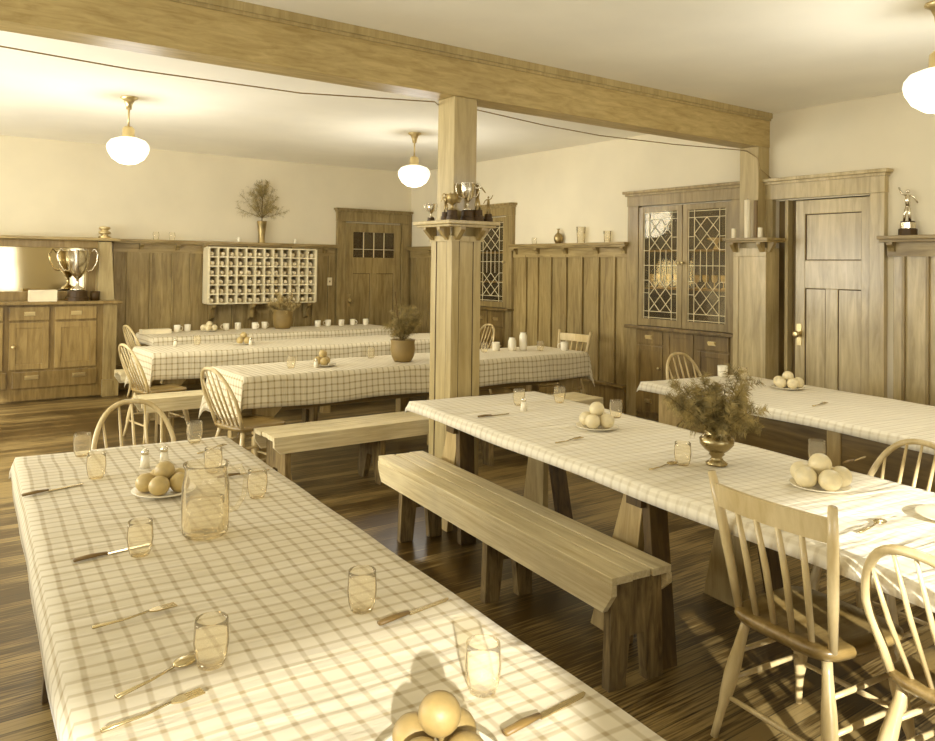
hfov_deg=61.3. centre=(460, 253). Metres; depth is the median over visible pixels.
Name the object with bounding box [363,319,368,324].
mug
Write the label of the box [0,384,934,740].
floor
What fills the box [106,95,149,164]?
pendant lamp
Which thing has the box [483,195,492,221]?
trophy
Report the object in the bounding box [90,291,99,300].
cup
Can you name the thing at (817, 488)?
plate
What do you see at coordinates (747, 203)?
pillar candle
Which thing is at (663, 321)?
cupboard
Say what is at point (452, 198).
bowl
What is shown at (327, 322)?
mug
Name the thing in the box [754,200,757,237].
tube
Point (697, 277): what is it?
goblet
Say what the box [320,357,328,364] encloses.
orange
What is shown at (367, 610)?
tumbler
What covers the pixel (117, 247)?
trim
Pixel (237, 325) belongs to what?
mug
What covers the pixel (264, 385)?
tablecloth
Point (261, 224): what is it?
vase
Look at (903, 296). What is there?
trim
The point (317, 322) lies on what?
mug
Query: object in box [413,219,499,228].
shelf
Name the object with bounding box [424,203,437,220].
trophy cup
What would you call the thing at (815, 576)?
chair
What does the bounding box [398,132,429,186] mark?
pendant lamp
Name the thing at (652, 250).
shelf
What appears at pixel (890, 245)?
brackets
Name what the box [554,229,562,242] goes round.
bud vase
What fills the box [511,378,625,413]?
baseboard
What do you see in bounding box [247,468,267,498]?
tumbler
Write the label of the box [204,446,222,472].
tumbler
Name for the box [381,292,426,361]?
potted plant
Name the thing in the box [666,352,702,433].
chair
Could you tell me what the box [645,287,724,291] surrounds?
shelf
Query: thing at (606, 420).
orange
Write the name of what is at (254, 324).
mug
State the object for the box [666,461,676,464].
bowl
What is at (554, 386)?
tumbler
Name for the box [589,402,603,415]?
orange
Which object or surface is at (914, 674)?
chair
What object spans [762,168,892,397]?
trim
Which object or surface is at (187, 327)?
mug
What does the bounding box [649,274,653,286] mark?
goblet
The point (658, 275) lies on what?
goblet
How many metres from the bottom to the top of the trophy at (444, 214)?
0.184 m
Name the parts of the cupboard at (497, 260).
drawer, door, door, door, drawer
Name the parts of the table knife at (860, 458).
handle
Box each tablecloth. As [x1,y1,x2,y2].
[9,436,665,740]
[124,333,429,386]
[134,324,395,345]
[198,346,594,434]
[405,391,934,612]
[637,375,934,454]
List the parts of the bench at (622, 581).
rail, rail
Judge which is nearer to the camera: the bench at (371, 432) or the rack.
the bench at (371, 432)
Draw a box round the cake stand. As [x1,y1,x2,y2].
[707,238,721,248]
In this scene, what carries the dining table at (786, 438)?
on the floor
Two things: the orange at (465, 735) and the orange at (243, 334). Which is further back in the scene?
the orange at (243, 334)
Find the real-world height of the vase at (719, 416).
0.460 m
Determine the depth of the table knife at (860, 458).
3.53 m
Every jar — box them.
[140,455,149,468]
[159,452,168,462]
[508,337,515,350]
[519,332,526,349]
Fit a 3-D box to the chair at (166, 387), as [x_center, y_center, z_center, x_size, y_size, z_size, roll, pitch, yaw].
[-2.812,1.244,7.219,0.576,0.876,0.465,2,-1,-45]
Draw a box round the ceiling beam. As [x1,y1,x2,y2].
[0,0,769,148]
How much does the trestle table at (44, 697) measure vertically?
0.735 m
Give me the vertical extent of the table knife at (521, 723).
0.013 m
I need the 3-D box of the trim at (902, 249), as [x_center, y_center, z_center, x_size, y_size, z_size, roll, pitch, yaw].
[2.827,-0.029,7.357,0.054,0.120,12.460,1,-1,-36]
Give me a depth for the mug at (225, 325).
10.01 m
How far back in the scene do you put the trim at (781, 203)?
7.27 m
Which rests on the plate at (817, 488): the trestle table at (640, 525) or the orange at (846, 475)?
the orange at (846, 475)
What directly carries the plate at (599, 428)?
on the tablecloth at (619, 459)
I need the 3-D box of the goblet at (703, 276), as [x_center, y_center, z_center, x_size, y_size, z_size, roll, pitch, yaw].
[2.491,0.287,8.016,0.066,0.140,0.066,1,-1,-36]
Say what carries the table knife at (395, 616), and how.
on the tablecloth at (299, 665)
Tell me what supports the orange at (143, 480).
on the plate at (170, 493)
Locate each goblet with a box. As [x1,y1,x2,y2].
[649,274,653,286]
[657,274,662,286]
[666,274,670,287]
[695,275,699,288]
[702,275,708,288]
[711,275,717,288]
[720,275,724,289]
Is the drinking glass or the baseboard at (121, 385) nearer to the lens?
the drinking glass
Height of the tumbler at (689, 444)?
0.098 m
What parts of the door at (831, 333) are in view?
handle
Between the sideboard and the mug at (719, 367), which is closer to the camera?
the mug at (719, 367)
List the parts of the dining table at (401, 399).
leg, leg, leg, leg, leg, leg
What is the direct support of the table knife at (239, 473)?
on the tablecloth at (299, 665)
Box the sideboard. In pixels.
[0,235,121,403]
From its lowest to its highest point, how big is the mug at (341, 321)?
0.088 m
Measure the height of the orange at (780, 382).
0.076 m
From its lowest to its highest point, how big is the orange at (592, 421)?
0.076 m
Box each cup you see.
[57,248,98,300]
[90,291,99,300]
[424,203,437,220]
[442,193,462,219]
[455,182,479,220]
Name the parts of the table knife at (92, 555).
handle, blade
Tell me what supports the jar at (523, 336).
on the tablecloth at (264, 385)
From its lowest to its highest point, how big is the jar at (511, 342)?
0.130 m
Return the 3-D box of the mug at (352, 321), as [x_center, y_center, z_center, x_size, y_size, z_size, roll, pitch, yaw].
[-1.512,0.968,11.140,0.102,0.088,0.079,0,-1,45]
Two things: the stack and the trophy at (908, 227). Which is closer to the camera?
the trophy at (908, 227)
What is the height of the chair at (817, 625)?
0.911 m
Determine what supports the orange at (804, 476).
on the plate at (817, 488)
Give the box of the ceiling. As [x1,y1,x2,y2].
[0,0,934,171]
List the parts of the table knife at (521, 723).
handle, blade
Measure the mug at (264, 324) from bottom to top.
0.088 m
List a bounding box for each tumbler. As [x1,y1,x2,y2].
[73,432,90,456]
[86,451,105,479]
[127,517,153,557]
[186,420,202,442]
[193,611,228,670]
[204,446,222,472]
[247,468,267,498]
[347,565,376,614]
[465,634,500,697]
[513,389,524,405]
[554,386,564,402]
[609,399,621,417]
[674,440,690,465]
[808,438,825,456]
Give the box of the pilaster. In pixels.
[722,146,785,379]
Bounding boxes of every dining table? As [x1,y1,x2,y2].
[150,378,330,428]
[227,378,572,462]
[659,394,934,492]
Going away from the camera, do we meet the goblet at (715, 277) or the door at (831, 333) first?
the door at (831, 333)
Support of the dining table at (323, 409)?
on the floor
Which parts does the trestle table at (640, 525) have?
leg, leg, leg, leg, leg, leg, leg, leg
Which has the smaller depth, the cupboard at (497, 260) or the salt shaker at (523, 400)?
the salt shaker at (523, 400)
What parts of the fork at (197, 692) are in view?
handle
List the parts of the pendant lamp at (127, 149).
lamp shade, stem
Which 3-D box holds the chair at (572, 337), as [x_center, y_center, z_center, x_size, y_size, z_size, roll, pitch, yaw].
[1.090,1.296,8.552,0.493,0.911,0.488,1,-1,-40]
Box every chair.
[91,399,175,449]
[118,343,192,443]
[123,325,160,396]
[200,367,292,481]
[480,324,494,394]
[538,329,591,394]
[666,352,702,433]
[708,470,915,740]
[792,438,934,660]
[861,544,934,740]
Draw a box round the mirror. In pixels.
[0,246,85,290]
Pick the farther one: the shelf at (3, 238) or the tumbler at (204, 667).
the shelf at (3, 238)
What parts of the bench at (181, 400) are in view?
rail, rail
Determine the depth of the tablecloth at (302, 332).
9.86 m
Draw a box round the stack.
[139,328,171,333]
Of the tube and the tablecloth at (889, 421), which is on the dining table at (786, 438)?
the tablecloth at (889, 421)
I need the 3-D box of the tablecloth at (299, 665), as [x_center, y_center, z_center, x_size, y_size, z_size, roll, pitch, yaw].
[-0.363,0.953,1.756,0.976,0.150,4.557,1,-1,-32]
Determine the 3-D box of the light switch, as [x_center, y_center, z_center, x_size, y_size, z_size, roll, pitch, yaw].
[-1.911,0.408,11.558,0.076,0.116,0.022,1,-1,-36]
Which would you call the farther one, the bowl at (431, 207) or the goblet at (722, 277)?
the goblet at (722, 277)
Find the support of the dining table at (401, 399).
on the floor
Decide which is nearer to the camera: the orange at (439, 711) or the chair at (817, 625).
the orange at (439, 711)
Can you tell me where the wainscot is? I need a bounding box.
[893,257,934,405]
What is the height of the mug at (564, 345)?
0.088 m
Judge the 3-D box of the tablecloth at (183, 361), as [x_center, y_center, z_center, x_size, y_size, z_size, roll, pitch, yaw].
[-1.610,1.183,8.752,3.792,0.420,0.868,1,-1,-36]
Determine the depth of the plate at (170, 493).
2.88 m
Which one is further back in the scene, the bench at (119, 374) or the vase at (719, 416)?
the bench at (119, 374)
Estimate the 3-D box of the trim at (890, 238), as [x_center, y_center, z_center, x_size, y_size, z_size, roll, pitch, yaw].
[2.811,-0.111,7.316,0.130,0.053,12.510,1,-1,-36]
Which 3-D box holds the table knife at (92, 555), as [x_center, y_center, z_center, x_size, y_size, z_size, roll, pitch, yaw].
[-1.017,0.873,2.319,0.225,0.013,0.020,2,-1,-44]
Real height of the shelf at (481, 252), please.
0.020 m
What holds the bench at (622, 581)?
on the floor
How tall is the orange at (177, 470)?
0.070 m
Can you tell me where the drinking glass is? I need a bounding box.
[576,227,585,242]
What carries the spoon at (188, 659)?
on the tablecloth at (299, 665)
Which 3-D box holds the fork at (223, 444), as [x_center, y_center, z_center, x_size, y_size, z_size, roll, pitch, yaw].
[-1.135,0.891,3.609,0.024,0.009,0.195,0,-1,20]
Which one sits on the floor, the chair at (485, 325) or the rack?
the chair at (485, 325)
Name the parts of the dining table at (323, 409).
leg, leg, leg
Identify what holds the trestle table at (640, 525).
on the floor
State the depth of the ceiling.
5.94 m
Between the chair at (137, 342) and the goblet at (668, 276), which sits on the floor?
the chair at (137, 342)
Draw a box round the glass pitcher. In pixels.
[181,458,248,540]
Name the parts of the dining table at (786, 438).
leg, leg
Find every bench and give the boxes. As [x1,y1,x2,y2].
[114,369,161,411]
[134,390,426,442]
[253,392,602,484]
[378,451,671,692]
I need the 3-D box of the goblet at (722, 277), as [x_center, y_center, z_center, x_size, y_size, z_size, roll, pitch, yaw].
[2.616,0.286,7.841,0.066,0.140,0.066,1,-1,-36]
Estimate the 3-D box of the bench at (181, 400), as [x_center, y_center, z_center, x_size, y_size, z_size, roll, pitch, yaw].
[-1.464,1.483,7.690,3.200,0.440,0.298,1,-1,-36]
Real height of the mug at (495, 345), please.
0.088 m
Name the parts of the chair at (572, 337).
post, crest rail, leg, post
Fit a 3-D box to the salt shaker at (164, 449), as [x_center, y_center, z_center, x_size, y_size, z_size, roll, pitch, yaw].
[-1.252,0.852,3.339,0.040,0.080,0.040,1,-1,-36]
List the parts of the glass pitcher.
handle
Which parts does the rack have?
panel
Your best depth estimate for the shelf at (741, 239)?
7.15 m
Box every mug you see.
[174,325,182,331]
[184,324,190,331]
[220,323,228,330]
[235,323,240,329]
[252,322,258,328]
[261,322,268,328]
[315,320,320,326]
[323,320,330,325]
[339,319,343,325]
[350,319,356,324]
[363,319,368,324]
[492,342,499,350]
[557,342,567,350]
[717,365,727,376]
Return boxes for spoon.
[114,654,195,698]
[648,461,676,469]
[858,518,886,532]
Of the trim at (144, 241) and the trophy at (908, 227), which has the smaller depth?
the trophy at (908, 227)
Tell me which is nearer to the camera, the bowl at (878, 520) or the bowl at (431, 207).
the bowl at (878, 520)
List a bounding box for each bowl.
[66,250,90,290]
[172,654,195,667]
[427,204,434,216]
[446,193,458,209]
[460,182,475,209]
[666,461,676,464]
[873,518,886,523]
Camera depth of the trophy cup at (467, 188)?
5.21 m
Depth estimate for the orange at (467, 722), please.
1.36 m
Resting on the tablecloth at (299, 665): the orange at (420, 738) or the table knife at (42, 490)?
the table knife at (42, 490)
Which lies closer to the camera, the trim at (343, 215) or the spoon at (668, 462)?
the spoon at (668, 462)
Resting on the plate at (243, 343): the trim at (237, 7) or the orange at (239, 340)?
the orange at (239, 340)
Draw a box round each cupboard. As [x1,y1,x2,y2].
[477,202,516,388]
[622,181,739,419]
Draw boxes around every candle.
[731,228,735,237]
[744,200,750,237]
[758,226,762,236]
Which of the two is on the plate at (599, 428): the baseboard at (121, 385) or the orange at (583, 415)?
the orange at (583, 415)
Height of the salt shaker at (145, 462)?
0.080 m
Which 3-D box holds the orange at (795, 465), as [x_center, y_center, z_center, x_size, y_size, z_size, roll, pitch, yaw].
[1.364,0.871,3.155,0.085,0.082,0.084,0,-1,42]
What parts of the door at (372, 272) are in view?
handle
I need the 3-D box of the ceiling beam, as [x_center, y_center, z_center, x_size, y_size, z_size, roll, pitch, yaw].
[-0.834,-1.230,4.815,9.010,0.319,0.205,1,-1,-36]
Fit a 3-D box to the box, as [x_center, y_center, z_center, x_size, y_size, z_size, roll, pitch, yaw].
[-4.813,0.483,9.097,0.280,0.130,0.160,1,-1,-36]
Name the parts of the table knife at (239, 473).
handle, blade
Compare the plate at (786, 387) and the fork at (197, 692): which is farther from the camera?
the plate at (786, 387)
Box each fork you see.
[92,602,176,628]
[100,687,205,732]
[197,443,226,453]
[555,436,583,442]
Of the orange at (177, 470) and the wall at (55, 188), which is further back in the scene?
the wall at (55, 188)
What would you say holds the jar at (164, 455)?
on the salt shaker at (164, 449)
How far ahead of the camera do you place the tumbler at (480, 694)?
1.58 m
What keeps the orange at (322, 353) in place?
on the orange at (324, 361)
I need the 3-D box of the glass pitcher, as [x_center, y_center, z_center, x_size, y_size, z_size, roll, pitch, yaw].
[-0.782,0.774,2.510,0.197,0.222,0.143,1,-1,-36]
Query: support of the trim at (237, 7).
attached to the wall at (581, 186)
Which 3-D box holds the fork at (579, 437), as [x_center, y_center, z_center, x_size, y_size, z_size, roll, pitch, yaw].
[0.536,0.916,3.886,0.195,0.009,0.024,2,-1,-41]
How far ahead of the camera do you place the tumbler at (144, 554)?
2.30 m
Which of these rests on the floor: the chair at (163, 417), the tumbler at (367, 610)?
the chair at (163, 417)
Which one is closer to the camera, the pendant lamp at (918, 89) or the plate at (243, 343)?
the pendant lamp at (918, 89)
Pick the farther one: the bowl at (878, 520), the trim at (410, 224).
the trim at (410, 224)
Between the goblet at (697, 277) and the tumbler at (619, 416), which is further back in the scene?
the goblet at (697, 277)
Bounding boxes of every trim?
[112,239,339,248]
[113,243,334,255]
[125,250,929,404]
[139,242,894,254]
[167,0,772,120]
[334,207,412,324]
[406,234,934,249]
[408,215,411,314]
[409,242,934,257]
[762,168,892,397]
[778,200,801,377]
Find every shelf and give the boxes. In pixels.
[0,235,119,241]
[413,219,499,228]
[481,252,502,253]
[645,249,724,251]
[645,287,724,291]
[722,237,785,242]
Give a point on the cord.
(0, 45)
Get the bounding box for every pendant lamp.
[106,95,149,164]
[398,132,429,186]
[902,0,934,113]
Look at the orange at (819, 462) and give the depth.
3.07 m
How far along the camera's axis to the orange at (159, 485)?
2.84 m
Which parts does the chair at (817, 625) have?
post, leg, crest rail, leg, seat, leg, post, leg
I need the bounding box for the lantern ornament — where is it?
[98,226,110,237]
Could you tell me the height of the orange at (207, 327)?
0.076 m
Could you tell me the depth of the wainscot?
6.26 m
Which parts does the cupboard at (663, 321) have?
drawer, drawer, door, door, door, door, pull, drawer, door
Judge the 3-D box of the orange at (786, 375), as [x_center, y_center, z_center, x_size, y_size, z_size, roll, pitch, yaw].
[2.361,0.884,5.688,0.078,0.076,0.080,1,-1,11]
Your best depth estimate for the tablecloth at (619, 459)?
3.29 m
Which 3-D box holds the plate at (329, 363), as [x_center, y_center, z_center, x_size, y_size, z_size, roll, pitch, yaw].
[-1.158,0.936,6.646,0.230,0.018,0.230,1,-1,-36]
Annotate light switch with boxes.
[327,278,331,284]
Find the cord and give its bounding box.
[0,45,769,177]
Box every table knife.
[21,483,83,496]
[73,543,149,561]
[217,469,269,477]
[377,598,448,625]
[477,413,508,416]
[502,691,585,736]
[842,456,865,463]
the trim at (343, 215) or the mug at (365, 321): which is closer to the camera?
the mug at (365, 321)
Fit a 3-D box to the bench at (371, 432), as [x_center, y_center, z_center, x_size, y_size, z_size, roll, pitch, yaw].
[-0.090,1.478,6.306,3.100,0.440,0.378,1,-1,-36]
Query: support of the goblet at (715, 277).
on the cupboard at (663, 321)
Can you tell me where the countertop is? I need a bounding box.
[0,299,121,305]
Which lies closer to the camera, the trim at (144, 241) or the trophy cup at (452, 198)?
the trophy cup at (452, 198)
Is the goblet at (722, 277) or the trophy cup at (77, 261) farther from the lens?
the trophy cup at (77, 261)
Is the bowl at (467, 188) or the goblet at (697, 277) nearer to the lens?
the bowl at (467, 188)
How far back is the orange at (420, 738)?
1.29 m
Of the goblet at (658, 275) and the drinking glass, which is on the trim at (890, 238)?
the drinking glass
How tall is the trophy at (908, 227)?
0.388 m
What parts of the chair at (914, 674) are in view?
leg, seat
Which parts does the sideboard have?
drawer, door, drawer, door, drawer, pull, pull, mirror frame, drawer, door, drawer, pull, pull, tapered post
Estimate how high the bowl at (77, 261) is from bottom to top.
0.480 m
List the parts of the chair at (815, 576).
leg, leg, leg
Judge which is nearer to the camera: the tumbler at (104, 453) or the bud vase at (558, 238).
the tumbler at (104, 453)
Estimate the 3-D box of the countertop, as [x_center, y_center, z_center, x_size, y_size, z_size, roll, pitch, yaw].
[-5.227,0.558,8.929,2.535,0.035,0.510,1,-1,-36]
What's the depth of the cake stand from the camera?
7.93 m
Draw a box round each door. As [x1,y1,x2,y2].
[344,223,400,325]
[792,196,869,394]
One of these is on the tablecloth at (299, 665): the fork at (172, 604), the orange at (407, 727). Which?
the fork at (172, 604)
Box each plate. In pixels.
[131,482,196,497]
[233,342,254,344]
[309,362,335,366]
[383,729,494,740]
[575,422,618,430]
[771,384,804,389]
[788,477,851,492]
[914,504,934,519]
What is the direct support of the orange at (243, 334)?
on the orange
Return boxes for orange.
[135,473,154,492]
[148,476,169,495]
[154,461,174,478]
[168,468,188,480]
[169,472,189,491]
[205,325,210,330]
[236,337,242,343]
[240,332,246,337]
[319,350,326,357]
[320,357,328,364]
[392,711,433,740]
[410,736,434,740]
[418,690,460,737]
[436,707,475,740]
[448,730,483,740]
[579,411,590,425]
[585,414,599,428]
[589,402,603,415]
[600,414,614,427]
[775,377,786,387]
[782,371,793,380]
[787,378,798,388]
[790,461,808,477]
[794,377,803,387]
[794,466,817,487]
[808,453,831,473]
[818,469,842,490]
[831,466,851,487]
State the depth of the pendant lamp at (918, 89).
4.22 m
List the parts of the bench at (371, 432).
rail, rail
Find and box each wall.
[0,135,410,364]
[410,92,934,398]
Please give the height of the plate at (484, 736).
0.018 m
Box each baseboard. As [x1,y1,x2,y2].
[116,365,205,389]
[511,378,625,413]
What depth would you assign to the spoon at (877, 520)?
2.65 m
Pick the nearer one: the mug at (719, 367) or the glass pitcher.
the glass pitcher
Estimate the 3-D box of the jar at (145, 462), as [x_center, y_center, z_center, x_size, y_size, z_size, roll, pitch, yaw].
[-1.312,0.863,3.284,0.040,0.055,0.040,1,-1,-36]
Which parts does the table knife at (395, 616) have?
handle, blade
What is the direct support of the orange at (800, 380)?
on the plate at (786, 387)
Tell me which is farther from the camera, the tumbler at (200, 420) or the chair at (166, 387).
the chair at (166, 387)
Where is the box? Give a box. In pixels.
[28,290,56,301]
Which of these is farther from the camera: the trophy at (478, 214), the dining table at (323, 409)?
the dining table at (323, 409)
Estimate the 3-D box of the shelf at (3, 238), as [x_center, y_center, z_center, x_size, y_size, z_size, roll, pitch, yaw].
[-5.271,-0.192,9.020,2.540,0.035,0.320,1,-1,-36]
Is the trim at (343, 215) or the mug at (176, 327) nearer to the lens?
the mug at (176, 327)
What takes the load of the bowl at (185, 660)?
on the spoon at (188, 659)
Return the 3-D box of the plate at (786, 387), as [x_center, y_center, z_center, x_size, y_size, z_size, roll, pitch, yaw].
[2.360,0.965,5.687,0.230,0.018,0.230,1,-1,-36]
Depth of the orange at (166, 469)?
2.90 m
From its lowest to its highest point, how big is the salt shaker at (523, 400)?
0.080 m
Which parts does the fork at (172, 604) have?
handle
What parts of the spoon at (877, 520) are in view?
handle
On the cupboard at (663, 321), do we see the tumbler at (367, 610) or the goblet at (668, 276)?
the goblet at (668, 276)
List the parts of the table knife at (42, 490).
handle, blade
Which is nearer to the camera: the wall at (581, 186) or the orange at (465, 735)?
the orange at (465, 735)
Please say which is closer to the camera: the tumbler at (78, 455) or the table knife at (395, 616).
the table knife at (395, 616)
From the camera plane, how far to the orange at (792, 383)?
5.59 m
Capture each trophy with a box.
[441,192,450,219]
[473,184,485,220]
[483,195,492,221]
[898,187,918,234]
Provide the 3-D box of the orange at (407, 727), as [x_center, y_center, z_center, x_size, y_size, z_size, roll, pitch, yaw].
[-0.081,0.831,1.363,0.074,0.070,0.072,2,-1,-41]
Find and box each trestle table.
[41,672,48,703]
[442,425,782,669]
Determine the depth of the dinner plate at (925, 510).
2.78 m
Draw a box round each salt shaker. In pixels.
[140,448,149,468]
[159,446,168,462]
[313,358,317,367]
[520,397,526,410]
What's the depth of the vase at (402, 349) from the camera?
6.95 m
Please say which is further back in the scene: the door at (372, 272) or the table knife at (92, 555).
the door at (372, 272)
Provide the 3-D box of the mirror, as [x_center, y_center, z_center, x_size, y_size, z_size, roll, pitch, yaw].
[-5.473,0.173,8.998,2.200,0.520,0.005,1,-1,-36]
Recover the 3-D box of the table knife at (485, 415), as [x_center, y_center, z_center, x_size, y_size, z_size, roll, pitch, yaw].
[0.193,0.922,4.526,0.225,0.013,0.020,1,-1,-36]
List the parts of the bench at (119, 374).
rail, rail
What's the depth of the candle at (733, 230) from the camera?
7.32 m
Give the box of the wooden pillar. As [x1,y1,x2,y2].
[413,96,499,475]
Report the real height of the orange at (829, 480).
0.081 m
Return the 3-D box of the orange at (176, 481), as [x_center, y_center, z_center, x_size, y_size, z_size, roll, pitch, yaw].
[-1.034,0.843,2.910,0.073,0.070,0.072,1,-1,-25]
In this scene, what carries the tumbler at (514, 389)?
on the tablecloth at (619, 459)
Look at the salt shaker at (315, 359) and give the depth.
6.51 m
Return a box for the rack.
[202,247,316,320]
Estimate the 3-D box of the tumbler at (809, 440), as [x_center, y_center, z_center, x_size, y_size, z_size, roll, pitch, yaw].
[1.591,0.881,3.523,0.074,0.098,0.073,1,-1,-36]
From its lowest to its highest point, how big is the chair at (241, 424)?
0.876 m
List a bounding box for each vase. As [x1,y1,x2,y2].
[236,180,287,242]
[272,309,292,328]
[390,338,414,361]
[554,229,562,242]
[661,361,769,466]

